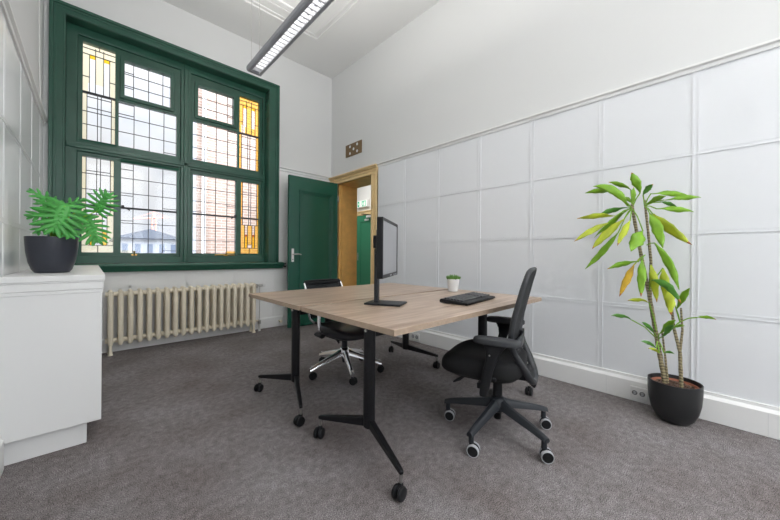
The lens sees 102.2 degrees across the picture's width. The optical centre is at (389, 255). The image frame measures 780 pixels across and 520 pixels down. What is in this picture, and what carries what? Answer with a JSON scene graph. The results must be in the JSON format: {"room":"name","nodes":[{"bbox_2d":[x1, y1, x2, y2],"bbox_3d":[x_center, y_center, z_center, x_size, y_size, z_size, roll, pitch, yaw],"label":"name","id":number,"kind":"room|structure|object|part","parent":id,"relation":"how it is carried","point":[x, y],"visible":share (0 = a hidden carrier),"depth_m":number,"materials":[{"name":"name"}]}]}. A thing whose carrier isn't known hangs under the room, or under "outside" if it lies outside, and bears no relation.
{"room":"office","nodes":[
{"label":"office","id":0,"kind":"room"},
{"bbox_2d":[9,0,43,104],"bbox_3d":[-1.001,-0.959,0.427,0.200,4.015,7.008,0,0,-44],"label":"wall","id":1,"kind":"structure","parent":0,"point":[26,12],"depth_m":2.47,"materials":[{"name":"white paint"}]},
{"bbox_2d":[0,439,3,477],"bbox_3d":[-0.199,0.959,-0.255,0.034,0.181,4.897,0,0,-44],"label":"baseboard","id":2,"kind":"structure","parent":1,"relation":"attached to","point":[1,440],"depth_m":1.50,"materials":[{"name":"white"}]},
{"bbox_2d":[0,0,47,276],"bbox_3d":[-0.924,-0.122,0.506,0.031,2.342,7.008,0,0,-44],"label":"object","id":3,"kind":"structure","parent":1,"relation":"attached to","point":[23,118],"depth_m":1.92,"materials":[{"name":"white paint"}]},
{"bbox_2d":[39,0,40,98],"bbox_3d":[-3.004,-1.895,2.699,0.040,1.140,0.010,0,0,21],"label":"cable","id":4,"kind":"object","parent":1,"relation":"attached to","point":[39,0],"visible":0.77,"depth_m":2.70,"materials":[{"name":"white plastic"}]},
{"bbox_2d":[23,236,78,272],"bbox_3d":[-2.052,-0.004,1.912,0.230,0.216,0.230,0,0,-44],"label":"pot","id":5,"kind":"object","parent":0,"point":[44,254],"depth_m":1.84,"materials":[{"name":"black ceramic"}]},
{"bbox_2d":[43,0,331,235],"bbox_3d":[-2.326,-0.968,4.177,3.457,4.015,0.250,0,0,-44],"label":"wall","id":6,"kind":"structure","parent":0,"point":[305,93],"depth_m":4.30,"materials":[{"name":"white paint"}]},
{"bbox_2d":[47,0,283,271],"bbox_3d":[-2.521,-1.156,3.907,2.389,2.672,0.313,0,0,-44],"label":"window","id":7,"kind":"structure","parent":6,"relation":"in","point":[71,26],"depth_m":3.78,"materials":[{"name":"green paint"}]},
{"bbox_3d":[-2.971,-0.543,3.629,0.912,1.105,0.062,0,0,-44],"label":"sash","id":8,"kind":"part","parent":7,"relation":"part of","materials":[{"name":"green paint"}]},
{"bbox_3d":[-2.963,-1.750,3.629,0.912,1.120,0.062,0,0,-44],"label":"sash","id":9,"kind":"part","parent":7,"relation":"part of","materials":[{"name":"green paint"}]},
{"bbox_3d":[-2.498,0.132,3.874,2.389,0.097,0.221,0,0,-44],"label":"sill","id":10,"kind":"part","parent":7,"relation":"part of","materials":[{"name":"green paint"}]},
{"bbox_3d":[-2.234,-0.538,4.332,0.905,1.105,0.062,0,0,-44],"label":"sash","id":11,"kind":"part","parent":7,"relation":"part of","materials":[{"name":"green paint"}]},
{"bbox_3d":[-2.225,-1.745,4.332,0.905,1.120,0.062,0,0,-44],"label":"sash","id":12,"kind":"part","parent":7,"relation":"part of","materials":[{"name":"green paint"}]},
{"bbox_2d":[102,315,286,352],"bbox_3d":[-2.171,0.963,4.145,3.257,0.146,0.022,0,0,-44],"label":"baseboard","id":13,"kind":"structure","parent":6,"relation":"attached to","point":[267,322],"depth_m":3.89,"materials":[{"name":"white"}]},
{"bbox_2d":[102,166,330,338],"bbox_3d":[-2.163,-0.192,4.145,3.257,2.265,0.031,0,0,-44],"label":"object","id":14,"kind":"structure","parent":6,"relation":"attached to","point":[275,279],"depth_m":3.97,"materials":[{"name":"white"}]},
{"bbox_2d":[162,0,439,78],"bbox_3d":[0.308,-3.058,1.695,3.825,0.200,7.458,0,0,-44],"label":"ceiling","id":15,"kind":"structure","parent":0,"point":[369,24],"depth_m":4.04,"materials":[{"name":"white paint"}]},
{"bbox_2d":[246,0,333,75],"bbox_3d":[-0.258,-2.439,2.098,0.158,1.045,3.415,0,0,-44],"label":"pendant lamp","id":16,"kind":"object","parent":15,"relation":"hanging from","point":[306,12],"visible":1,"depth_m":2.76,"materials":[{"name":"silver metal"}]},
{"bbox_2d":[239,0,362,41],"bbox_3d":[0.094,-2.950,1.770,1.990,0.021,5.260,0,0,-44],"label":"trim","id":17,"kind":"structure","parent":15,"relation":"attached to","point":[279,2],"depth_m":3.82,"materials":[{"name":"white paint"}]},
{"bbox_2d":[357,185,370,211],"bbox_3d":[-0.552,-0.449,6.517,1.710,3.000,5.800,0,0,-44],"label":"wall","id":18,"kind":"structure","parent":0,"point":[363,193],"depth_m":7.62,"materials":[{"name":"white paint"}]},
{"bbox_2d":[357,199,369,207],"bbox_3d":[-0.651,-1.250,7.599,0.064,0.170,0.430,0,0,-44],"label":"exit sign","id":19,"kind":"object","parent":18,"relation":"attached to","point":[363,203],"visible":1,"depth_m":7.55,"materials":[{"name":"white"}]},
{"bbox_2d":[357,214,370,284],"bbox_3d":[-0.581,0.016,7.397,0.228,2.049,0.920,0,0,-44],"label":"door","id":20,"kind":"structure","parent":18,"relation":"in","point":[363,222],"depth_m":7.60,"materials":[{"name":"green paint"}]},
{"bbox_3d":[-0.494,0.022,7.460,0.012,1.680,0.640,0,0,-44],"label":"panel","id":21,"kind":"part","parent":20,"relation":"part of","materials":[{"name":"green paint"}]},
{"bbox_2d":[357,210,370,215],"bbox_3d":[-0.516,-0.011,7.459,0.055,2.125,1.170,0,0,-44],"label":"trim","id":22,"kind":"structure","parent":18,"relation":"attached to","point":[360,213],"depth_m":7.58,"materials":[{"name":"paint"}]},
{"bbox_2d":[0,322,779,519],"bbox_3d":[0.279,1.132,1.695,3.825,0.150,7.458,0,0,-44],"label":"floor","id":23,"kind":"structure","parent":0,"point":[183,431],"depth_m":1.69,"materials":[{"name":"carpet"}]},
{"bbox_2d":[0,265,104,465],"bbox_3d":[-2.442,0.570,2.368,0.385,0.937,2.017,0,0,-44],"label":"base cabinet","id":24,"kind":"object","parent":23,"relation":"on","point":[51,323],"visible":0.84,"depth_m":1.64,"materials":[{"name":"white wood"}]},
{"bbox_2d":[23,188,119,272],"bbox_3d":[-1.975,-0.170,1.977,0.430,0.549,0.263,0,0,-44],"label":"philodendron","id":25,"kind":"object","parent":24,"relation":"on","point":[57,252],"visible":1,"depth_m":1.87,"materials":[{"name":"green plant"}]},
{"bbox_2d":[105,282,265,355],"bbox_3d":[-2.353,0.703,3.833,1.659,0.673,0.148,0,0,-44],"label":"radiator","id":26,"kind":"object","parent":23,"relation":"on","point":[239,308],"visible":1,"depth_m":3.69,"materials":[{"name":"beige metal"}]},
{"bbox_2d":[304,279,383,385],"bbox_3d":[-0.436,0.644,2.887,0.722,0.817,0.682,0,0,44],"label":"office chair","id":27,"kind":"object","parent":23,"relation":"on","point":[339,331],"visible":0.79,"depth_m":2.75,"materials":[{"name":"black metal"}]},
{"bbox_3d":[-0.765,0.447,2.935,0.119,0.377,0.058,0,0,15],"label":"rail","id":28,"kind":"part","parent":27,"relation":"part of","materials":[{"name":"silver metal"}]},
{"bbox_3d":[-0.586,0.583,2.702,0.047,0.197,0.087,0,0,44],"label":"arm post","id":29,"kind":"part","parent":27,"relation":"part of","materials":[{"name":"silver metal"}]},
{"bbox_3d":[-0.357,0.656,2.816,0.476,0.095,0.490,0,0,44],"label":"seat","id":30,"kind":"part","parent":27,"relation":"part of","materials":[{"name":"black leather"}]},
{"bbox_2d":[249,283,447,426],"bbox_3d":[-0.271,0.678,2.702,1.540,0.750,0.819,0,0,-44],"label":"desk","id":31,"kind":"object","parent":23,"relation":"on","point":[294,300],"visible":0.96,"depth_m":2.37,"materials":[{"name":"brown wood"}]},
{"bbox_3d":[-0.691,0.640,2.302,0.056,0.550,0.074,0,0,-44],"label":"leg","id":32,"kind":"part","parent":31,"relation":"part of","materials":[{"name":"black metal"}]},
{"bbox_3d":[0.156,0.646,3.110,0.056,0.550,0.074,0,0,-44],"label":"leg","id":33,"kind":"part","parent":31,"relation":"part of","materials":[{"name":"black metal"}]},
{"bbox_2d":[301,289,541,502],"bbox_3d":[0.308,0.682,2.104,1.555,0.750,0.779,0,0,-44],"label":"desk","id":34,"kind":"object","parent":23,"relation":"on","point":[421,311],"visible":0.75,"depth_m":1.68,"materials":[{"name":"brown wood"}]},
{"bbox_3d":[-0.111,0.644,1.694,0.056,0.550,0.074,0,0,-44],"label":"leg","id":35,"kind":"part","parent":34,"relation":"part of","materials":[{"name":"black metal"}]},
{"bbox_2d":[364,217,406,306],"bbox_3d":[-0.025,0.045,1.969,0.232,0.520,0.452,0,0,18],"label":"monitor","id":36,"kind":"object","parent":34,"relation":"on","point":[385,241],"visible":1,"depth_m":1.91,"materials":[{"name":"black plastic"}]},
{"bbox_3d":[-0.074,0.112,1.989,0.042,0.361,0.052,0,0,12],"label":"stand post","id":37,"kind":"part","parent":36,"relation":"part of","materials":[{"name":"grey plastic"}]},
{"bbox_2d":[446,274,460,291],"bbox_3d":[0.544,0.234,2.711,0.127,0.149,0.127,0,0,-44],"label":"potted succulent","id":38,"kind":"object","parent":34,"relation":"on","point":[453,281],"visible":1,"depth_m":2.67,"materials":[{"name":"white ceramic"}]},
{"bbox_2d":[440,292,494,305],"bbox_3d":[0.538,0.290,2.147,0.195,0.037,0.456,0,0,39],"label":"keyboard","id":39,"kind":"object","parent":34,"relation":"on","point":[466,299],"visible":1,"depth_m":2.05,"materials":[{"name":"black plastic"}]},
{"bbox_3d":[0.736,0.650,2.502,0.056,0.550,0.074,0,0,-44],"label":"leg","id":40,"kind":"part","parent":34,"relation":"part of","materials":[{"name":"black metal"}]},
{"bbox_2d":[442,267,554,463],"bbox_3d":[0.638,0.562,1.891,0.638,0.995,0.639,0,0,29],"label":"office chair","id":41,"kind":"object","parent":23,"relation":"on","point":[499,360],"visible":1,"depth_m":1.74,"materials":[{"name":"grey plastic"}]},
{"bbox_3d":[0.438,0.703,1.829,0.164,0.047,0.039,0,0,-29],"label":"lever","id":42,"kind":"part","parent":41,"relation":"part of","materials":[{"name":"black plastic"}]},
{"bbox_3d":[0.579,0.627,1.927,0.476,0.129,0.490,0,0,29],"label":"seat","id":43,"kind":"part","parent":41,"relation":"part of","materials":[{"name":"black fabric"}]},
{"bbox_3d":[0.546,0.608,1.671,0.158,0.282,0.080,0,0,29],"label":"arm post","id":44,"kind":"part","parent":41,"relation":"part of","materials":[{"name":"black plastic"}]},
{"bbox_3d":[0.761,0.599,2.100,0.144,0.302,0.080,0,0,29],"label":"arm post","id":45,"kind":"part","parent":41,"relation":"part of","materials":[{"name":"black plastic"}]},
{"bbox_3d":[0.780,0.395,1.815,0.137,0.659,0.434,0,0,29],"label":"frame","id":46,"kind":"part","parent":41,"relation":"part of","materials":[{"name":"grey plastic"}]},
{"bbox_2d":[574,172,715,425],"bbox_3d":[1.680,0.259,2.111,0.403,1.615,0.708,0,0,-44],"label":"dracaena","id":47,"kind":"object","parent":23,"relation":"on","point":[677,400],"visible":1,"depth_m":2.02,"materials":[{"name":"green plant"}]},
{"bbox_3d":[1.718,-0.039,2.096,0.018,0.668,0.051,0,0,-44],"label":"stem","id":48,"kind":"part","parent":47,"relation":"part of","materials":[{"name":"green plant"}]},
{"bbox_3d":[1.720,0.235,2.093,0.028,1.179,0.198,0,0,-44],"label":"stem","id":49,"kind":"part","parent":47,"relation":"part of","materials":[{"name":"green plant"}]},
{"bbox_3d":[1.776,0.651,2.031,0.013,0.335,0.042,0,0,-44],"label":"stem","id":50,"kind":"part","parent":47,"relation":"part of","materials":[{"name":"green plant"}]},
{"bbox_3d":[1.816,0.589,1.990,0.022,0.485,0.063,0,0,-44],"label":"stem","id":51,"kind":"part","parent":47,"relation":"part of","materials":[{"name":"green plant"}]},
{"bbox_3d":[1.829,0.469,1.976,0.014,0.279,0.023,0,0,-44],"label":"stem","id":52,"kind":"part","parent":47,"relation":"part of","materials":[{"name":"green plant"}]},
{"bbox_2d":[447,279,458,291],"bbox_3d":[0.544,0.255,2.710,0.105,0.108,0.105,0,0,-44],"label":"pot","id":53,"kind":"object","parent":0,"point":[453,284],"depth_m":2.67,"materials":[{"name":"white ceramic"}]},
{"bbox_2d":[331,0,779,176],"bbox_3d":[1.545,-0.942,2.888,0.368,4.015,7.458,0,0,-44],"label":"wall","id":54,"kind":"structure","parent":0,"point":[460,68],"depth_m":3.05,"materials":[{"name":"white paint"}]},
{"bbox_2d":[287,174,338,327],"bbox_3d":[-1.131,-0.059,4.759,0.840,2.188,0.101,0,0,-44],"label":"door","id":55,"kind":"structure","parent":54,"relation":"in","point":[312,252],"depth_m":4.73,"materials":[{"name":"green paint"}]},
{"bbox_3d":[-1.137,-0.045,4.801,0.520,1.775,0.008,0,0,-44],"label":"panel","id":56,"kind":"part","parent":55,"relation":"part of","materials":[{"name":"green paint"}]},
{"bbox_3d":[-1.122,-0.045,4.786,0.570,1.825,0.038,0,0,-44],"label":"moulding","id":57,"kind":"part","parent":55,"relation":"part of","materials":[{"name":"green paint"}]},
{"bbox_2d":[329,164,377,283],"bbox_3d":[-0.602,-0.116,4.824,0.061,2.334,1.192,0,0,-44],"label":"trim","id":58,"kind":"structure","parent":54,"relation":"attached to","point":[371,170],"depth_m":4.46,"materials":[{"name":"paint"}]},
{"bbox_2d":[346,140,361,157],"bbox_3d":[-0.559,-1.631,4.821,0.016,0.189,0.398,0,0,-44],"label":"air vent","id":59,"kind":"object","parent":54,"relation":"in","point":[355,148],"visible":1,"depth_m":4.79,"materials":[{"name":"brown metal"}]},
{"bbox_2d":[338,176,370,285],"bbox_3d":[-0.413,-0.055,4.935,0.372,2.214,0.863,0,0,-44],"label":"trim","id":60,"kind":"structure","parent":54,"relation":"attached to","point":[347,229],"depth_m":5.22,"materials":[{"name":"brown wood"}]},
{"bbox_2d":[411,332,419,340],"bbox_3d":[0.307,0.991,3.843,0.019,0.084,0.130,0,0,-44],"label":"power socket","id":61,"kind":"object","parent":54,"relation":"attached to","point":[414,336],"visible":1,"depth_m":3.83,"materials":[{"name":"white plastic"}]},
{"bbox_2d":[377,37,779,406],"bbox_3d":[1.826,-0.179,2.300,0.031,2.192,5.812,0,0,-44],"label":"wall paneling","id":62,"kind":"structure","parent":54,"relation":"attached to","point":[485,208],"depth_m":2.37,"materials":[{"name":"white"}]},
{"bbox_2d":[397,329,779,439],"bbox_3d":[1.814,0.973,2.296,0.034,0.181,5.812,0,0,-44],"label":"baseboard","id":63,"kind":"structure","parent":54,"relation":"attached to","point":[762,419],"depth_m":2.34,"materials":[{"name":"white wood"}]},
{"bbox_2d":[630,385,647,400],"bbox_3d":[1.799,0.997,2.277,0.019,0.084,0.100,0,0,-44],"label":"power socket","id":64,"kind":"object","parent":54,"relation":"attached to","point":[635,392],"visible":1,"depth_m":2.27,"materials":[{"name":"white plastic"}]},
{"bbox_2d":[647,373,703,425],"bbox_3d":[1.839,0.939,2.035,0.271,0.258,0.271,0,0,-44],"label":"pot","id":65,"kind":"object","parent":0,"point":[676,402],"depth_m":1.96,"materials":[{"name":"black"}]},
{"bbox_2d":[651,377,699,388],"bbox_3d":[1.839,0.853,2.035,0.240,0.049,0.240,0,0,-44],"label":"soil","id":66,"kind":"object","parent":65,"relation":"in","point":[656,382],"depth_m":2.03,"materials":[{"name":"brown soil"}]},
{"label":"outside","id":67,"kind":"structure","parent":0,"visible":0},
{"bbox_3d":[-35.171,3.915,80.345,180.000,0.200,155.192,0,0,-44],"label":"ground","id":68,"kind":"structure","parent":67,"visible":0},
{"bbox_2d":[109,229,175,252],"bbox_3d":[-21.078,0.936,26.887,4.144,5.950,8.600,0,0,-44],"label":"house","id":69,"kind":"structure","parent":68,"relation":"on","point":[155,237],"depth_m":23.84,"materials":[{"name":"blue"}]},
{"bbox_2d":[134,212,168,230],"bbox_3d":[-54.690,-3.178,72.173,6.443,13.782,0.920,0,0,-44],"label":"tower crane","id":70,"kind":"object","parent":68,"relation":"on","point":[153,213],"visible":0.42,"depth_m":72.30,"materials":[{"name":"white metal"}]},
{"bbox_2d":[193,88,257,253],"bbox_3d":[-3.238,-1.967,13.396,10.220,12.000,6.120,0,0,-44],"label":"brick building","id":71,"kind":"structure","parent":68,"relation":"on","point":[198,129],"depth_m":8.22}
]}

